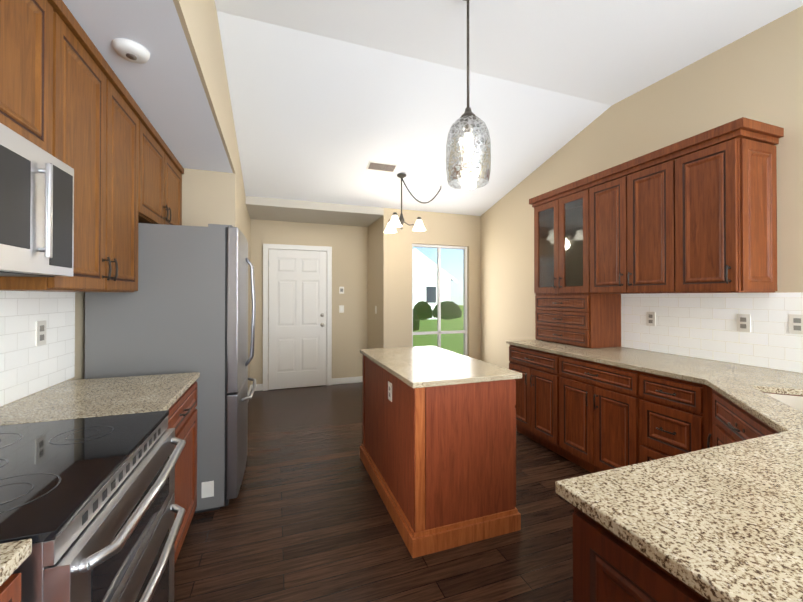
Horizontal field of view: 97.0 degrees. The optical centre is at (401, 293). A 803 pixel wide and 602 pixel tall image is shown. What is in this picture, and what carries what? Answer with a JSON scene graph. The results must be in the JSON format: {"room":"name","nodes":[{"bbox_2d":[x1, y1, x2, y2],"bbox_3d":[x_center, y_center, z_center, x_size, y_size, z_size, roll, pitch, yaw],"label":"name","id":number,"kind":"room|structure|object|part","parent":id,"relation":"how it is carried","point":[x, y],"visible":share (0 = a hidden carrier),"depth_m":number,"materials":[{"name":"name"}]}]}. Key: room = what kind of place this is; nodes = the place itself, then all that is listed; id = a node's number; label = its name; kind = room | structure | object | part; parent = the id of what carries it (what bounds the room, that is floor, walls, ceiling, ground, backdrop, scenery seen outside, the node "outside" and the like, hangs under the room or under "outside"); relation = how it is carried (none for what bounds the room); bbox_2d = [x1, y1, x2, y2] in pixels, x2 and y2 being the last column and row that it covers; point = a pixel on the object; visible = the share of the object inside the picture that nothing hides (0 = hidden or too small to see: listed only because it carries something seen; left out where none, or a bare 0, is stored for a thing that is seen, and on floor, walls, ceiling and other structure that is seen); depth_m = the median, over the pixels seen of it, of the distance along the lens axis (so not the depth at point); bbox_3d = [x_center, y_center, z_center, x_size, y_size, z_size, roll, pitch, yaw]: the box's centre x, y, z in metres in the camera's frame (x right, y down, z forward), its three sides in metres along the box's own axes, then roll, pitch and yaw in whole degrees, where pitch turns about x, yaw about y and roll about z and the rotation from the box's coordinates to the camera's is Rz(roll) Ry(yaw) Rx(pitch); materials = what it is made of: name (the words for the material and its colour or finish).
{"room":"kitchen","nodes":[
{"label":"kitchen","id":0,"kind":"room"},
{"bbox_2d":[1,292,84,406],"bbox_3d":[-1.211,0.077,0.031,0.120,2.600,6.260,0,0,-19],"label":"wall","id":1,"kind":"structure","parent":0,"point":[79,335],"depth_m":2.06,"materials":[{"name":"beige paint"}]},
{"bbox_2d":[0,0,63,159],"bbox_3d":[-1.286,-0.791,0.891,0.297,0.622,0.780,0,0,-19],"label":"upper cabinet","id":2,"kind":"object","parent":1,"relation":"attached to","point":[31,31],"depth_m":1.20,"materials":[{"name":"brown wood"}]},
{"bbox_2d":[0,123,73,276],"bbox_3d":[-1.242,-0.266,0.903,0.391,0.404,0.774,0,0,-19],"label":"microwave","id":3,"kind":"object","parent":2,"relation":"attached to","point":[36,211],"visible":1,"depth_m":1.11,"materials":[{"name":"silver metal"}]},
{"bbox_2d":[0,291,74,406],"bbox_3d":[-1.193,0.191,0.164,0.002,0.527,3.900,0,0,-19],"label":"tile backsplash","id":4,"kind":"structure","parent":1,"relation":"attached to","point":[28,366],"depth_m":1.66,"materials":[{"name":"white tile"}]},
{"bbox_2d":[36,320,45,345],"bbox_3d":[-1.734,0.188,1.712,0.006,0.116,0.072,0,0,-19],"label":"electrical outlet","id":5,"kind":"object","parent":4,"relation":"attached to","point":[40,332],"visible":1,"depth_m":1.70,"materials":[{"name":"white plastic"}]},
{"bbox_2d":[0,4,143,291],"bbox_3d":[-1.561,-0.555,1.665,0.297,1.084,0.858,0,0,-19],"label":"upper cabinet","id":6,"kind":"object","parent":1,"relation":"attached to","point":[66,98],"depth_m":1.64,"materials":[{"name":"brown wood"}]},
{"bbox_2d":[144,114,183,224],"bbox_3d":[-1.875,-0.787,2.558,0.297,0.609,1.024,0,0,-19],"label":"upper cabinet","id":7,"kind":"object","parent":1,"relation":"attached to","point":[163,173],"depth_m":2.51,"materials":[{"name":"brown wood"}]},
{"bbox_2d":[62,0,232,172],"bbox_3d":[-0.881,-1.173,0.156,0.820,0.100,6.260,0,0,-19],"label":"ceiling","id":8,"kind":"structure","parent":0,"point":[163,85],"depth_m":1.78,"materials":[{"name":"white paint"}]},
{"bbox_2d":[112,38,149,63],"bbox_3d":[-1.226,-1.094,1.614,0.140,0.036,0.140,0,0,-19],"label":"smoke detector","id":9,"kind":"object","parent":8,"relation":"attached to","point":[130,50],"visible":1,"depth_m":1.59,"materials":[{"name":"white plastic"}]},
{"bbox_2d":[173,0,250,390],"bbox_3d":[-1.231,-0.366,1.173,0.840,3.500,8.420,0,0,-19],"label":"wall","id":10,"kind":"structure","parent":0,"point":[199,22],"depth_m":3.03,"materials":[{"name":"beige paint"}]},
{"bbox_2d":[250,219,367,384],"bbox_3d":[-1.335,0.113,5.534,1.870,2.600,0.120,0,0,-19],"label":"wall","id":11,"kind":"structure","parent":0,"point":[348,245],"depth_m":5.59,"materials":[{"name":"beige paint"}]},
{"bbox_2d":[263,244,331,390],"bbox_3d":[-1.546,0.338,5.332,0.996,2.148,0.110,0,0,-19],"label":"door","id":12,"kind":"structure","parent":11,"relation":"in","point":[297,352],"depth_m":5.35,"materials":[{"name":"white wood"}]},
{"bbox_2d":[339,305,343,312],"bbox_3d":[-0.944,0.236,5.603,0.075,0.115,0.009,0,0,-19],"label":"light switch","id":13,"kind":"object","parent":11,"relation":"attached to","point":[341,308],"visible":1,"depth_m":5.60,"materials":[{"name":"white plastic"}]},
{"bbox_2d":[339,287,343,293],"bbox_3d":[-0.943,-0.062,5.601,0.075,0.110,0.016,0,0,-19],"label":"thermostat","id":14,"kind":"object","parent":11,"relation":"attached to","point":[341,290],"visible":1,"depth_m":5.60,"materials":[{"name":"white plastic"}]},
{"bbox_2d":[332,376,362,384],"bbox_3d":[-0.838,1.366,5.628,0.546,0.095,0.017,0,0,-19],"label":"baseboard","id":15,"kind":"structure","parent":11,"relation":"attached to","point":[345,380],"depth_m":5.62,"materials":[{"name":"white wood"}]},
{"bbox_2d":[246,196,383,226],"bbox_3d":[-1.242,-1.140,5.098,1.750,0.100,1.020,0,0,-19],"label":"soffit","id":16,"kind":"structure","parent":0,"point":[270,209],"depth_m":4.82,"materials":[{"name":"beige paint"}]},
{"bbox_2d":[368,217,380,348],"bbox_3d":[-0.361,0.062,5.401,0.120,2.700,0.780,0,0,-19],"label":"wall","id":17,"kind":"structure","parent":0,"point":[374,280],"depth_m":5.35,"materials":[{"name":"beige paint"}]},
{"bbox_2d":[174,382,590,601],"bbox_3d":[0.380,1.438,1.719,4.610,0.100,8.800,0,0,-19],"label":"floor","id":18,"kind":"structure","parent":0,"point":[304,516],"depth_m":2.05,"materials":[{"name":"brown wood"}]},
{"bbox_2d":[0,551,31,601],"bbox_3d":[-0.912,0.934,0.314,0.627,0.890,0.524,0,0,-19],"label":"base cabinet","id":19,"kind":"object","parent":18,"relation":"on","point":[10,586],"depth_m":0.63,"materials":[{"name":"brown wood"}]},
{"bbox_2d":[0,539,31,578],"bbox_3d":[-0.618,0.466,-0.502,0.636,0.030,2.264,0,0,-19],"label":"countertop","id":20,"kind":"structure","parent":19,"relation":"on","point":[11,553],"depth_m":0.63,"materials":[{"name":"beige stone"}]},
{"bbox_2d":[0,410,185,601],"bbox_3d":[-1.072,0.765,0.956,0.753,1.235,0.776,0,0,-19],"label":"range","id":21,"kind":"object","parent":18,"relation":"on","point":[89,507],"visible":1,"depth_m":0.95,"materials":[{"name":"silver metal"}]},
{"bbox_2d":[0,372,199,565],"bbox_3d":[-1.374,0.926,1.673,0.661,0.922,0.764,0,0,-19],"label":"base cabinet","id":22,"kind":"object","parent":18,"relation":"on","point":[175,395],"visible":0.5,"depth_m":1.70,"materials":[{"name":"beige stone"}]},
{"bbox_2d":[85,223,255,513],"bbox_3d":[-1.559,0.473,2.631,0.897,1.842,0.911,0,0,-19],"label":"refrigerator","id":23,"kind":"object","parent":18,"relation":"on","point":[183,308],"visible":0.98,"depth_m":2.25,"materials":[{"name":"grey metal"}]},
{"bbox_3d":[-1.209,0.450,2.755,0.155,1.770,0.904,0,0,-19],"label":"door","id":24,"kind":"part","parent":23,"relation":"part of","materials":[{"name":"silver metal"}]},
{"bbox_2d":[360,354,520,557],"bbox_3d":[0.187,0.949,2.577,0.715,0.890,1.248,0,0,-19],"label":"kitchen island","id":25,"kind":"object","parent":18,"relation":"on","point":[438,452],"depth_m":2.02,"materials":[{"name":"brown wood"}]},
{"bbox_2d":[360,346,521,385],"bbox_3d":[0.177,0.486,2.576,0.695,0.030,1.260,0,0,-19],"label":"island countertop","id":26,"kind":"structure","parent":25,"relation":"on","point":[418,365],"depth_m":2.30,"materials":[{"name":"beige stone"}]},
{"bbox_2d":[573,511,701,601],"bbox_3d":[0.762,0.935,0.644,0.448,0.890,0.671,0,0,-19],"label":"base cabinet","id":27,"kind":"object","parent":18,"relation":"on","point":[605,569],"depth_m":0.74,"materials":[{"name":"brown wood"}]},
{"bbox_2d":[506,339,802,601],"bbox_3d":[1.177,0.482,2.044,2.286,0.030,3.070,0,0,-19],"label":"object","id":28,"kind":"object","parent":27,"relation":"on","point":[695,466],"depth_m":1.13,"materials":[{"name":"beige stone"}]},
{"bbox_2d":[535,293,620,347],"bbox_3d":[1.680,0.242,3.470,0.364,0.466,0.664,0,0,-19],"label":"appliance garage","id":29,"kind":"object","parent":28,"relation":"on","point":[573,319],"depth_m":3.20,"materials":[{"name":"brown wood"}]},
{"bbox_2d":[765,393,802,411],"bbox_3d":[1.814,0.536,1.404,0.806,0.300,0.806,0,0,-19],"label":"sink","id":30,"kind":"object","parent":28,"relation":"in","point":[774,402],"depth_m":1.73,"materials":[{"name":"beige ceramic"}]},
{"bbox_2d":[381,208,480,359],"bbox_3d":[0.459,-0.089,5.215,1.540,3.000,0.120,0,0,-19],"label":"wall","id":31,"kind":"structure","parent":0,"point":[446,229],"depth_m":5.04,"materials":[{"name":"beige paint"}]},
{"bbox_2d":[412,244,466,355],"bbox_3d":[0.567,0.198,5.235,0.920,1.835,0.130,0,0,-19],"label":"window","id":32,"kind":"structure","parent":31,"relation":"in","point":[438,332],"depth_m":5.26,"materials":[{"name":"white"}]},
{"bbox_2d":[214,0,802,215],"bbox_3d":[0.866,-1.524,1.444,3.530,0.679,7.520,0,0,-19],"label":"ceiling","id":33,"kind":"structure","parent":0,"point":[330,99],"depth_m":2.80,"materials":[{"name":"white paint"}]},
{"bbox_2d":[366,161,397,172],"bbox_3d":[-0.217,-1.415,3.954,0.320,0.045,0.148,0,0,-19],"label":"ceiling vent","id":34,"kind":"object","parent":33,"relation":"in","point":[381,166],"visible":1,"depth_m":3.94,"materials":[{"name":"white metal"}]},
{"bbox_2d":[384,173,440,232],"bbox_3d":[0.163,-1.068,4.224,0.793,0.645,0.520,0,0,-19],"label":"chandelier","id":35,"kind":"object","parent":33,"relation":"hanging from","point":[394,221],"visible":1,"depth_m":4.14,"materials":[{"name":"white glass"}]},
{"bbox_2d":[446,0,490,189],"bbox_3d":[0.381,-1.181,2.034,0.254,1.102,0.254,0,0,-19],"label":"pendant light","id":36,"kind":"object","parent":33,"relation":"hanging from","point":[468,119],"visible":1,"depth_m":1.97,"materials":[{"name":"grey metal"}]},
{"bbox_2d":[480,6,802,372],"bbox_3d":[2.474,-0.410,2.004,0.120,3.600,7.520,0,0,-19],"label":"wall","id":37,"kind":"structure","parent":0,"point":[757,75],"depth_m":2.81,"materials":[{"name":"beige paint"}]},
{"bbox_2d":[581,153,668,296],"bbox_3d":[1.908,-0.482,2.847,0.377,0.955,0.765,0,0,-19],"label":"upper cabinet","id":38,"kind":"object","parent":37,"relation":"attached to","point":[625,213],"depth_m":2.75,"materials":[{"name":"brown wood"}]},
{"bbox_2d":[621,292,802,372],"bbox_3d":[2.439,0.228,1.913,0.002,0.477,4.180,0,0,-19],"label":"tile backsplash","id":39,"kind":"structure","parent":37,"relation":"attached to","point":[701,325],"depth_m":2.50,"materials":[{"name":"white tile"}]},
{"bbox_2d":[646,312,654,325],"bbox_3d":[2.068,0.206,2.949,0.006,0.116,0.072,0,0,-19],"label":"electrical outlet","id":40,"kind":"object","parent":39,"relation":"attached to","point":[650,318],"visible":1,"depth_m":2.95,"materials":[{"name":"white plastic"}]},
{"bbox_2d":[737,314,750,331],"bbox_3d":[2.275,0.192,2.365,0.006,0.116,0.072,0,0,-19],"label":"electrical outlet","id":41,"kind":"object","parent":39,"relation":"attached to","point":[743,322],"visible":1,"depth_m":2.36,"materials":[{"name":"white plastic"}]},
{"bbox_2d":[789,314,802,333],"bbox_3d":[2.361,0.180,2.120,0.006,0.116,0.072,0,0,-19],"label":"electrical outlet","id":42,"kind":"object","parent":39,"relation":"attached to","point":[795,324],"visible":1,"depth_m":2.13,"materials":[{"name":"white plastic"}]},
{"bbox_2d":[669,125,780,292],"bbox_3d":[2.096,-0.486,2.314,0.377,0.955,0.365,0,0,-19],"label":"upper cabinet","id":43,"kind":"object","parent":37,"relation":"attached to","point":[697,213],"depth_m":2.18,"materials":[{"name":"brown wood"}]},
{"label":"outside","id":44,"kind":"structure","parent":0,"visible":0},
{"bbox_2d":[413,305,462,354],"bbox_3d":[-6.224,1.917,32.738,70.000,0.050,53.900,0,0,-19],"label":"ground","id":45,"kind":"structure","parent":44,"point":[425,341],"depth_m":15.23,"materials":[{"name":"green plant"}]},
{"bbox_2d":[413,249,456,318],"bbox_3d":[-5.640,-0.736,28.476,17.050,5.200,10.360,0,0,-19],"label":"house","id":46,"kind":"structure","parent":45,"relation":"on","point":[420,255],"depth_m":25.99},
{"bbox_2d":[413,301,461,330],"bbox_3d":[1.664,1.122,20.634,8.090,1.380,9.690,0,0,-19],"label":"bushes","id":47,"kind":"object","parent":45,"relation":"on","point":[432,314],"depth_m":24.33,"materials":[{"name":"green plant"}]}
]}

